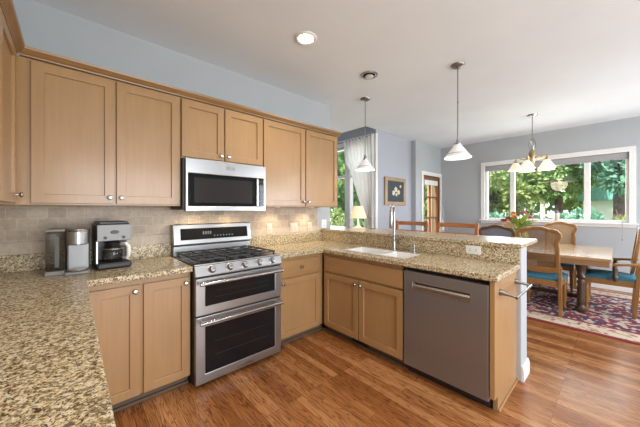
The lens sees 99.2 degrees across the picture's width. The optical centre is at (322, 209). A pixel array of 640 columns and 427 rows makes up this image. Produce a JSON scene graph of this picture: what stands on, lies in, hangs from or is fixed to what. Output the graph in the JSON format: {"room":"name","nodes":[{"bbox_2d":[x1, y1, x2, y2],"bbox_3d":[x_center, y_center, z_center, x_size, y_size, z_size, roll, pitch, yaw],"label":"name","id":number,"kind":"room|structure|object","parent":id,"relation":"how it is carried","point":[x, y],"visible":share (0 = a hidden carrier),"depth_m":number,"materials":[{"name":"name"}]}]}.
{"room":"kitchen","nodes":[
{"label":"kitchen","id":0,"kind":"room"},
{"bbox_2d":[6,0,329,304],"bbox_3d":[-1.188,-0.064,2.781,3.415,2.810,0.120,0,0,-43],"label":"wall","id":1,"kind":"structure","parent":0,"point":[43,27],"depth_m":2.41,"materials":[{"name":"grey paint"}]},
{"bbox_2d":[0,7,23,204],"bbox_3d":[-1.411,-0.478,0.960,0.367,0.906,2.242,0,0,-43],"label":"upper cabinet","id":2,"kind":"object","parent":1,"relation":"attached to","point":[8,194],"visible":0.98,"depth_m":1.43,"materials":[{"name":"brown wood"}]},
{"bbox_2d":[0,0,341,136],"bbox_3d":[-0.392,-0.958,1.893,3.126,0.051,2.255,0,0,-43],"label":"crown molding","id":3,"kind":"structure","parent":2,"relation":"on","point":[7,6],"depth_m":1.97,"materials":[{"name":"brown wood"}]},
{"bbox_2d":[14,55,179,205],"bbox_3d":[-1.609,-0.478,2.050,0.920,0.906,0.369,0,0,-43],"label":"upper cabinet","id":4,"kind":"object","parent":1,"relation":"attached to","point":[83,139],"visible":0.98,"depth_m":1.88,"materials":[{"name":"brown wood"}]},
{"bbox_2d":[0,205,316,243],"bbox_3d":[-1.193,0.097,2.690,3.045,0.268,0.006,0,0,-43],"label":"backsplash","id":5,"kind":"structure","parent":1,"relation":"attached to","point":[18,223],"depth_m":2.31,"materials":[{"name":"tile"}]},
{"bbox_2d":[267,223,271,233],"bbox_3d":[-0.622,0.229,3.203,0.075,0.120,0.008,0,0,-43],"label":"power outlet","id":6,"kind":"object","parent":5,"relation":"attached to","point":[269,225],"visible":1,"depth_m":3.20,"materials":[{"name":"beige plastic"}]},
{"bbox_2d":[290,223,297,232],"bbox_3d":[-0.360,0.233,3.442,0.120,0.120,0.010,0,0,-43],"label":"light switch","id":7,"kind":"object","parent":5,"relation":"attached to","point":[293,226],"visible":1,"depth_m":3.44,"materials":[{"name":"beige plastic"}]},
{"bbox_2d":[307,222,311,230],"bbox_3d":[-0.169,0.233,3.619,0.075,0.120,0.008,0,0,-43],"label":"power outlet","id":8,"kind":"object","parent":5,"relation":"attached to","point":[309,224],"visible":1,"depth_m":3.61,"materials":[{"name":"beige plastic"}]},
{"bbox_2d":[0,226,320,255],"bbox_3d":[-1.171,0.337,2.710,3.105,0.209,0.007,0,0,-43],"label":"backsplash","id":9,"kind":"structure","parent":1,"relation":"attached to","point":[27,247],"depth_m":2.31,"materials":[{"name":"stone"}]},
{"bbox_2d":[180,97,261,165],"bbox_3d":[-0.988,-0.679,2.621,0.762,0.504,0.369,0,0,-43],"label":"upper cabinet","id":10,"kind":"object","parent":1,"relation":"attached to","point":[207,132],"visible":0.96,"depth_m":2.46,"materials":[{"name":"brown wood"}]},
{"bbox_2d":[171,157,265,210],"bbox_3d":[-0.974,-0.203,2.605,0.757,0.439,0.408,0,0,-43],"label":"microwave","id":11,"kind":"object","parent":10,"relation":"attached to","point":[205,185],"visible":0.98,"depth_m":2.42,"materials":[{"name":"silver metal"}]},
{"bbox_2d":[262,118,336,206],"bbox_3d":[-0.302,-0.478,3.252,1.097,0.906,0.369,0,0,-43],"label":"upper cabinet","id":12,"kind":"object","parent":1,"relation":"attached to","point":[300,164],"visible":0.93,"depth_m":3.09,"materials":[{"name":"brown wood"}]},
{"bbox_2d":[322,219,325,227],"bbox_3d":[0.024,0.206,3.807,0.090,0.120,0.008,0,0,-43],"label":"power outlet","id":13,"kind":"object","parent":1,"relation":"attached to","point":[323,221],"visible":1,"depth_m":3.81,"materials":[{"name":"white paint"}]},
{"bbox_2d":[33,0,639,148],"bbox_3d":[1.217,-1.679,3.131,7.430,0.420,8.820,0,0,-43],"label":"ceiling","id":14,"kind":"structure","parent":0,"point":[569,63],"depth_m":2.56,"materials":[{"name":"paint"}]},
{"bbox_2d":[295,31,316,44],"bbox_3d":[-0.141,-1.460,2.339,0.190,0.016,0.190,0,0,-43],"label":"recessed light","id":15,"kind":"object","parent":14,"relation":"in","point":[302,37],"visible":1,"depth_m":2.32,"materials":[{"name":"white paint"}]},
{"bbox_2d":[356,97,374,170],"bbox_3d":[0.570,-0.995,3.630,0.256,0.946,0.256,0,0,-43],"label":"pendant light","id":16,"kind":"object","parent":14,"relation":"hanging from","point":[365,165],"visible":1,"depth_m":3.60,"materials":[{"name":"white glass"}]},
{"bbox_2d":[360,71,377,79],"bbox_3d":[0.511,-1.459,2.984,0.190,0.035,0.190,0,0,-43],"label":"recessed light","id":17,"kind":"object","parent":14,"relation":"in","point":[367,75],"visible":1,"depth_m":2.97,"materials":[{"name":"silver metal"}]},
{"bbox_2d":[444,62,471,159],"bbox_3d":[1.381,-0.995,2.779,0.256,0.946,0.256,0,0,-43],"label":"pendant light","id":18,"kind":"object","parent":14,"relation":"hanging from","point":[458,152],"visible":1,"depth_m":2.76,"materials":[{"name":"white glass"}]},
{"bbox_2d":[508,113,555,172],"bbox_3d":[3.259,-1.040,4.247,0.609,0.858,0.610,0,0,-43],"label":"chandelier","id":19,"kind":"object","parent":14,"relation":"hanging from","point":[527,165],"visible":1,"depth_m":4.21,"materials":[{"name":"white glass"}]},
{"bbox_2d":[337,126,370,148],"bbox_3d":[0.032,-0.214,6.171,0.130,3.110,2.740,0,0,-43],"label":"wall","id":20,"kind":"structure","parent":0,"point":[358,132],"depth_m":5.43,"materials":[{"name":"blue paint"}]},
{"bbox_2d":[330,136,374,227],"bbox_3d":[0.234,-0.434,5.929,0.140,1.850,2.330,0,0,-43],"label":"window","id":21,"kind":"structure","parent":20,"relation":"in","point":[348,177],"depth_m":5.56,"materials":[{"name":"white paint"}]},
{"bbox_2d":[337,133,374,142],"bbox_3d":[0.148,-1.376,5.877,0.054,0.035,2.370,0,0,-43],"label":"curtain rod","id":22,"kind":"object","parent":20,"relation":"attached to","point":[372,133],"visible":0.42,"depth_m":5.28,"materials":[{"name":"white paint"}]},
{"bbox_2d":[343,134,374,227],"bbox_3d":[0.665,-0.045,5.267,0.110,2.651,0.789,0,0,-43],"label":"curtain","id":23,"kind":"object","parent":22,"relation":"hanging from","point":[354,150],"visible":0.67,"depth_m":5.16,"materials":[{"name":"white fabric"}]},
{"bbox_2d":[114,283,639,426],"bbox_3d":[1.217,1.401,3.131,7.430,0.120,8.820,0,0,-43],"label":"floor","id":24,"kind":"structure","parent":0,"point":[320,378],"depth_m":1.97,"materials":[{"name":"brown wood"}]},
{"bbox_2d":[88,272,189,412],"bbox_3d":[-1.401,0.904,2.060,0.597,0.872,0.629,0,0,-43],"label":"base cabinet","id":25,"kind":"object","parent":24,"relation":"on","point":[143,325],"visible":0.88,"depth_m":1.86,"materials":[{"name":"brown wood"}]},
{"bbox_2d":[171,222,283,386],"bbox_3d":[-0.863,0.741,2.482,0.756,1.200,0.736,0,0,-43],"label":"range","id":26,"kind":"object","parent":24,"relation":"on","point":[235,286],"visible":0.99,"depth_m":2.27,"materials":[{"name":"silver metal"}]},
{"bbox_2d":[173,248,278,266],"bbox_3d":[-0.866,0.428,2.486,0.756,0.018,0.561,0,0,-43],"label":"cooktop","id":27,"kind":"object","parent":26,"relation":"in","point":[252,258],"depth_m":2.31,"materials":[{"name":"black metal"}]},
{"bbox_2d":[279,253,321,344],"bbox_3d":[-0.382,0.904,2.997,0.635,0.872,0.629,0,0,-43],"label":"base cabinet","id":28,"kind":"object","parent":24,"relation":"on","point":[301,277],"visible":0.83,"depth_m":2.78,"materials":[{"name":"brown wood"}]},
{"bbox_2d":[323,253,408,368],"bbox_3d":[0.509,0.904,2.796,0.586,0.872,1.035,0,0,-43],"label":"base cabinet","id":29,"kind":"object","parent":24,"relation":"on","point":[363,300],"visible":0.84,"depth_m":2.53,"materials":[{"name":"brown wood"}]},
{"bbox_2d":[250,231,519,281],"bbox_3d":[0.353,0.386,2.566,1.140,0.162,2.266,0,0,-43],"label":"countertop","id":30,"kind":"structure","parent":29,"relation":"on","point":[494,264],"depth_m":2.54,"materials":[{"name":"stone"}]},
{"bbox_2d":[344,247,420,258],"bbox_3d":[0.573,0.511,2.705,0.305,0.175,0.705,0,0,-43],"label":"sink","id":31,"kind":"object","parent":30,"relation":"in","point":[389,253],"visible":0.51,"depth_m":2.72,"materials":[{"name":"white ceramic"}]},
{"bbox_2d":[389,205,402,249],"bbox_3d":[0.730,0.190,2.801,0.153,0.473,0.139,0,0,-16],"label":"faucet","id":32,"kind":"object","parent":30,"relation":"on","point":[391,219],"visible":0.99,"depth_m":2.83,"materials":[{"name":"silver metal"}]},
{"bbox_2d":[466,245,480,254],"bbox_3d":[1.297,0.351,2.342,0.008,0.072,0.120,0,0,-43],"label":"power outlet","id":33,"kind":"object","parent":30,"relation":"attached to","point":[470,249],"visible":1,"depth_m":2.34,"materials":[{"name":"white plastic"}]},
{"bbox_2d":[395,220,428,231],"bbox_3d":[1.157,0.757,3.837,0.488,1.168,0.510,0,0,-43],"label":"bar stool","id":34,"kind":"object","parent":24,"relation":"on","point":[426,224],"visible":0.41,"depth_m":3.98,"materials":[{"name":"brown wood"}]},
{"bbox_2d":[404,267,492,407],"bbox_3d":[1.079,0.910,2.192,0.563,0.862,0.616,0,0,-43],"label":"dishwasher","id":35,"kind":"object","parent":24,"relation":"on","point":[447,316],"visible":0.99,"depth_m":1.97,"materials":[{"name":"grey metal"}]},
{"bbox_2d":[437,222,478,234],"bbox_3d":[1.587,0.757,3.370,0.488,1.168,0.510,0,0,-43],"label":"bar stool","id":36,"kind":"object","parent":24,"relation":"on","point":[439,224],"visible":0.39,"depth_m":3.50,"materials":[{"name":"brown wood"}]},
{"bbox_2d":[490,271,517,412],"bbox_3d":[1.310,0.904,1.950,0.562,0.872,0.040,0,0,-43],"label":"end panel","id":37,"kind":"object","parent":24,"relation":"on","point":[503,309],"visible":0.88,"depth_m":1.87,"materials":[{"name":"brown wood"}]},
{"bbox_2d":[499,279,532,299],"bbox_3d":[1.370,0.556,1.919,0.449,0.044,0.106,0,0,-43],"label":"towel bar","id":38,"kind":"object","parent":37,"relation":"attached to","point":[501,292],"visible":1,"depth_m":1.81,"materials":[{"name":"silver metal"}]},
{"bbox_2d":[527,283,639,344],"bbox_3d":[3.406,1.335,4.037,2.250,0.010,3.650,0,0,-43],"label":"area rug","id":39,"kind":"object","parent":24,"relation":"on","point":[609,314],"visible":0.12,"depth_m":3.44,"materials":[{"name":"multicoloured carpet"}]},
{"bbox_2d":[479,225,515,236],"bbox_3d":[2.606,0.772,3.953,0.582,1.114,0.452,0,0,-43],"label":"dining chair","id":40,"kind":"object","parent":39,"relation":"on","point":[492,230],"visible":0.16,"depth_m":3.76,"materials":[{"name":"brown wood"}]},
{"bbox_2d":[502,221,529,264],"bbox_3d":[3.502,0.772,5.042,0.582,1.114,0.452,0,0,-43],"label":"dining chair","id":41,"kind":"object","parent":39,"relation":"on","point":[504,224],"visible":0.09,"depth_m":5.27,"materials":[{"name":"brown wood"}]},
{"bbox_2d":[517,226,567,316],"bbox_3d":[2.917,0.772,3.615,0.582,1.114,0.452,0,0,-43],"label":"dining chair","id":42,"kind":"object","parent":39,"relation":"on","point":[538,274],"visible":0.76,"depth_m":3.43,"materials":[{"name":"brown wood"}]},
{"bbox_2d":[527,270,567,280],"bbox_3d":[2.955,0.862,3.649,0.464,0.064,0.450,0,0,-43],"label":"seat cushion","id":43,"kind":"object","parent":42,"relation":"on","point":[531,275],"depth_m":3.51,"materials":[{"name":"blue fabric"}]},
{"bbox_2d":[537,221,577,292],"bbox_3d":[3.942,0.772,4.564,0.582,1.114,0.452,0,0,-43],"label":"dining chair","id":44,"kind":"object","parent":39,"relation":"on","point":[568,230],"visible":0.38,"depth_m":4.62,"materials":[{"name":"brown wood"}]},
{"bbox_2d":[537,261,574,266],"bbox_3d":[3.905,0.862,4.529,0.464,0.064,0.450,0,0,-43],"label":"seat cushion","id":45,"kind":"object","parent":44,"relation":"on","point":[561,264],"depth_m":4.31,"materials":[{"name":"fabric"}]},
{"bbox_2d":[527,243,613,312],"bbox_3d":[3.270,0.955,4.223,1.400,0.748,1.692,0,0,-43],"label":"dining table","id":46,"kind":"object","parent":39,"relation":"on","point":[583,257],"visible":0.52,"depth_m":3.52,"materials":[{"name":"brown wood"}]},
{"bbox_2d":[500,200,537,237],"bbox_3d":[2.934,0.221,4.049,0.471,0.719,0.404,0,0,25],"label":"flower vase","id":47,"kind":"object","parent":46,"relation":"on","point":[520,222],"visible":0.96,"depth_m":4.02,"materials":[{"name":"green plant"}]},
{"bbox_2d":[584,227,639,318],"bbox_3d":[3.812,0.779,3.588,0.628,1.100,0.520,0,0,-43],"label":"armchair","id":48,"kind":"object","parent":39,"relation":"on","point":[615,278],"visible":0.89,"depth_m":3.41,"materials":[{"name":"brown wood"}]},
{"bbox_2d":[585,269,635,282],"bbox_3d":[3.799,0.862,3.603,0.450,0.064,0.464,0,0,-43],"label":"seat cushion","id":49,"kind":"object","parent":48,"relation":"on","point":[593,274],"depth_m":3.51,"materials":[{"name":"blue fabric"}]},
{"bbox_3d":[-1.015,0.904,0.710,0.612,0.872,3.138,0,0,-43],"label":"base cabinet","id":50,"kind":"object","parent":24,"relation":"on","visible":0},
{"bbox_2d":[0,243,192,426],"bbox_3d":[-0.770,0.389,0.904,1.235,0.156,3.192,0,0,-43],"label":"countertop","id":51,"kind":"structure","parent":50,"relation":"on","point":[52,371],"depth_m":0.89,"materials":[{"name":"stone"}]},
{"bbox_2d":[44,227,90,276],"bbox_3d":[-1.696,0.277,1.822,0.216,0.298,0.248,0,0,-39],"label":"pod coffee maker","id":52,"kind":"object","parent":51,"relation":"on","point":[77,240],"visible":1,"depth_m":1.80,"materials":[{"name":"silver metal"}]},
{"bbox_2d":[66,267,87,271],"bbox_3d":[-1.613,0.399,1.794,0.107,0.013,0.101,0,0,-39],"label":"drip tray","id":53,"kind":"object","parent":52,"relation":"on","point":[69,269],"depth_m":1.79,"materials":[{"name":"silver metal"}]},
{"bbox_2d":[92,220,130,269],"bbox_3d":[-1.569,0.258,2.028,0.273,0.336,0.205,0,0,43],"label":"drip coffee maker","id":54,"kind":"object","parent":51,"relation":"on","point":[111,249],"visible":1,"depth_m":1.98,"materials":[{"name":"black plastic"}]},
{"bbox_3d":[0.461,0.966,5.031,0.440,0.750,1.100,0,0,-43],"label":"console table","id":55,"kind":"object","parent":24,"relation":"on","visible":0},
{"bbox_2d":[350,206,366,227],"bbox_3d":[0.628,0.268,4.776,0.307,0.644,0.307,0,0,-43],"label":"table lamp","id":56,"kind":"object","parent":55,"relation":"on","point":[358,212],"visible":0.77,"depth_m":4.69,"materials":[{"name":"beige fabric"}]},
{"bbox_2d":[371,128,410,229],"bbox_3d":[1.416,-0.214,5.503,1.265,3.110,0.117,0,0,-43],"label":"wall","id":57,"kind":"structure","parent":0,"point":[394,152],"depth_m":5.42,"materials":[{"name":"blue paint"}]},
{"bbox_2d":[375,133,377,228],"bbox_3d":[0.997,-0.029,5.025,0.060,2.740,0.020,0,0,-43],"label":"trim","id":58,"kind":"structure","parent":57,"relation":"attached to","point":[376,134],"depth_m":5.01,"materials":[{"name":"white paint"}]},
{"bbox_2d":[384,176,405,205],"bbox_3d":[1.457,-0.349,5.437,0.745,0.550,0.034,0,0,-43],"label":"framed picture","id":59,"kind":"object","parent":57,"relation":"attached to","point":[394,188],"visible":1,"depth_m":5.41,"materials":[{"name":"brown wood"}]},
{"bbox_2d":[411,140,440,230],"bbox_3d":[2.444,-0.064,6.317,1.350,2.810,0.130,0,0,-43],"label":"wall","id":60,"kind":"structure","parent":0,"point":[424,157],"depth_m":5.92,"materials":[{"name":"grey paint"}]},
{"bbox_2d":[421,170,441,231],"bbox_3d":[2.485,0.248,6.335,0.984,2.185,0.155,0,0,-43],"label":"door","id":61,"kind":"structure","parent":60,"relation":"in","point":[433,179],"depth_m":6.38,"materials":[{"name":"brown wood"}]},
{"bbox_2d":[517,247,526,380],"bbox_3d":[0.842,0.823,3.016,0.188,1.036,2.278,0,0,-43],"label":"wall","id":62,"kind":"structure","parent":0,"point":[522,272],"depth_m":2.14,"materials":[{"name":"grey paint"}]},
{"bbox_2d":[321,226,536,248],"bbox_3d":[0.865,0.288,3.235,0.587,0.034,2.590,0,0,-43],"label":"countertop","id":63,"kind":"structure","parent":62,"relation":"on","point":[509,242],"depth_m":2.69,"materials":[{"name":"stone"}]},
{"bbox_2d":[521,357,529,382],"bbox_3d":[0.856,1.284,3.012,0.204,0.115,2.286,0,0,-43],"label":"baseboard","id":64,"kind":"structure","parent":62,"relation":"attached to","point":[525,369],"depth_m":2.15,"materials":[{"name":"white paint"}]},
{"bbox_2d":[441,116,639,276],"bbox_3d":[4.917,-0.064,4.522,0.140,2.810,5.860,0,0,-43],"label":"wall","id":65,"kind":"structure","parent":0,"point":[461,179],"depth_m":5.16,"materials":[{"name":"grey paint"}]},
{"bbox_2d":[479,146,638,240],"bbox_3d":[4.251,-0.251,5.167,0.216,1.517,2.280,0,0,-43],"label":"window","id":66,"kind":"structure","parent":65,"relation":"in","point":[629,155],"depth_m":4.77,"materials":[{"name":"white paint"}]},
{"bbox_2d":[554,210,558,220],"bbox_3d":[4.318,0.124,5.018,0.074,0.203,0.074,0,0,-43],"label":"candle jar","id":67,"kind":"object","parent":66,"relation":"on","point":[556,214],"visible":0.94,"depth_m":4.99,"materials":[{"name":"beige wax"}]},
{"bbox_2d":[486,152,627,170],"bbox_3d":[4.251,-0.875,5.167,0.026,0.091,2.056,0,0,-43],"label":"roller blind","id":68,"kind":"object","parent":66,"relation":"attached to","point":[608,156],"depth_m":4.86,"materials":[{"name":"white fabric"}]},
{"bbox_2d":[568,277,632,292],"bbox_3d":[4.825,1.281,4.506,0.016,0.120,5.720,0,0,-43],"label":"baseboard","id":69,"kind":"structure","parent":65,"relation":"attached to","point":[603,286],"depth_m":4.52,"materials":[{"name":"white paint"}]},
{"label":"outside","id":70,"kind":"structure","parent":0,"visible":0},
{"bbox_3d":[6.257,1.841,16.338,90.000,0.300,90.000,0,0,-43],"label":"ground","id":71,"kind":"structure","parent":70,"visible":0},
{"bbox_2d":[330,207,344,225],"bbox_3d":[0.320,0.964,8.537,1.352,2.066,1.154,0,0,9],"label":"shrub","id":72,"kind":"object","parent":71,"relation":"on","point":[341,218],"visible":0.06,"depth_m":8.54,"materials":[{"name":"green plant"}]},
{"bbox_2d":[330,151,358,220],"bbox_3d":[0.537,-0.755,10.621,2.498,5.094,2.727,0,0,-43],"label":"tree","id":73,"kind":"object","parent":71,"relation":"on","point":[340,183],"visible":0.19,"depth_m":10.04,"materials":[{"name":"green plant"}]},
{"bbox_2d":[338,156,363,226],"bbox_3d":[2.032,-0.869,13.287,2.819,5.333,3.421,0,0,-43],"label":"tree","id":74,"kind":"object","parent":71,"relation":"on","point":[340,162],"visible":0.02,"depth_m":12.97,"materials":[{"name":"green plant"}]},
{"bbox_2d":[353,218,365,227],"bbox_3d":[1.319,0.955,8.116,1.239,2.124,1.344,0,0,-43],"label":"shrub","id":75,"kind":"object","parent":71,"relation":"on","point":[361,221],"visible":0.04,"depth_m":7.87,"materials":[{"name":"green plant"}]},
{"bbox_2d":[424,184,427,230],"bbox_3d":[3.948,-0.732,10.634,2.850,5.055,3.549,0,0,-43],"label":"tree","id":76,"kind":"object","parent":71,"relation":"on","point":[425,186],"visible":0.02,"depth_m":9.68,"materials":[{"name":"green plant"}]},
{"bbox_2d":[431,185,433,231],"bbox_3d":[3.240,0.141,7.912,0.550,3.100,0.120,0,0,-43],"label":"porch post","id":77,"kind":"object","parent":71,"relation":"on","point":[432,186],"visible":0.04,"depth_m":7.72,"materials":[{"name":"beige wood"}]},
{"bbox_2d":[338,152,625,218],"bbox_3d":[8.085,-2.010,21.404,44.847,10.887,15.549,0,0,21],"label":"foliage","id":78,"kind":"object","parent":71,"relation":"on","point":[570,203],"visible":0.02,"depth_m":17.62,"materials":[{"name":"green plant"}]},
{"bbox_2d":[489,209,507,217],"bbox_3d":[5.248,0.989,8.217,1.284,1.975,1.315,0,0,-43],"label":"shrub","id":79,"kind":"object","parent":71,"relation":"on","point":[491,214],"visible":0.02,"depth_m":8.26,"materials":[{"name":"green plant"}]},
{"bbox_2d":[489,170,549,217],"bbox_3d":[6.253,-0.951,9.821,2.768,5.485,2.990,0,0,5],"label":"tree","id":80,"kind":"object","parent":71,"relation":"on","point":[500,201],"visible":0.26,"depth_m":9.06,"materials":[{"name":"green plant"}]},
{"bbox_2d":[520,183,553,218],"bbox_3d":[13.891,-1.488,17.136,3.571,6.570,3.385,0,0,26],"label":"tree","id":81,"kind":"object","parent":71,"relation":"on","point":[542,202],"visible":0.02,"depth_m":17.00,"materials":[{"name":"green plant"}]},
{"bbox_2d":[503,175,578,215],"bbox_3d":[9.173,-1.851,12.234,3.656,7.285,3.370,0,0,-15],"label":"tree","id":82,"kind":"object","parent":71,"relation":"on","point":[531,212],"visible":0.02,"depth_m":12.32,"materials":[{"name":"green plant"}]},
{"bbox_2d":[519,163,597,218],"bbox_3d":[8.296,-1.583,9.677,2.567,6.754,3.164,0,0,-43],"label":"tree","id":83,"kind":"object","parent":71,"relation":"on","point":[558,177],"visible":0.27,"depth_m":9.16,"materials":[{"name":"green plant"}]},
{"bbox_2d":[559,205,602,219],"bbox_3d":[6.666,0.859,7.235,1.795,2.023,1.401,0,0,-43],"label":"shrub","id":84,"kind":"object","parent":71,"relation":"on","point":[576,214],"visible":0.05,"depth_m":7.11,"materials":[{"name":"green plant"}]},
{"bbox_2d":[567,213,604,219],"bbox_3d":[6.584,0.976,6.484,1.415,1.820,1.487,0,0,-43],"label":"shrub","id":85,"kind":"object","parent":71,"relation":"on","point":[593,216],"visible":0.05,"depth_m":6.35,"materials":[{"name":"green plant"}]},
{"bbox_2d":[577,159,625,219],"bbox_3d":[8.165,-1.346,7.559,2.637,6.277,2.371,0,0,28],"label":"tree","id":86,"kind":"object","parent":71,"relation":"on","point":[612,174],"visible":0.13,"depth_m":7.33,"materials":[{"name":"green plant"}]},
{"bbox_2d":[577,187,625,219],"bbox_3d":[10.996,0.441,10.202,2.000,2.500,2.000,0,0,-43],"label":"garden shed","id":87,"kind":"object","parent":71,"relation":"on","point":[602,201],"visible":0.22,"depth_m":9.85,"materials":[{"name":"green"}]},
{"bbox_2d":[611,213,625,220],"bbox_3d":[7.048,0.931,6.404,1.175,1.709,1.570,0,0,-43],"label":"shrub","id":88,"kind":"object","parent":71,"relation":"on","point":[616,217],"visible":0.02,"depth_m":6.60,"materials":[{"name":"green plant"}]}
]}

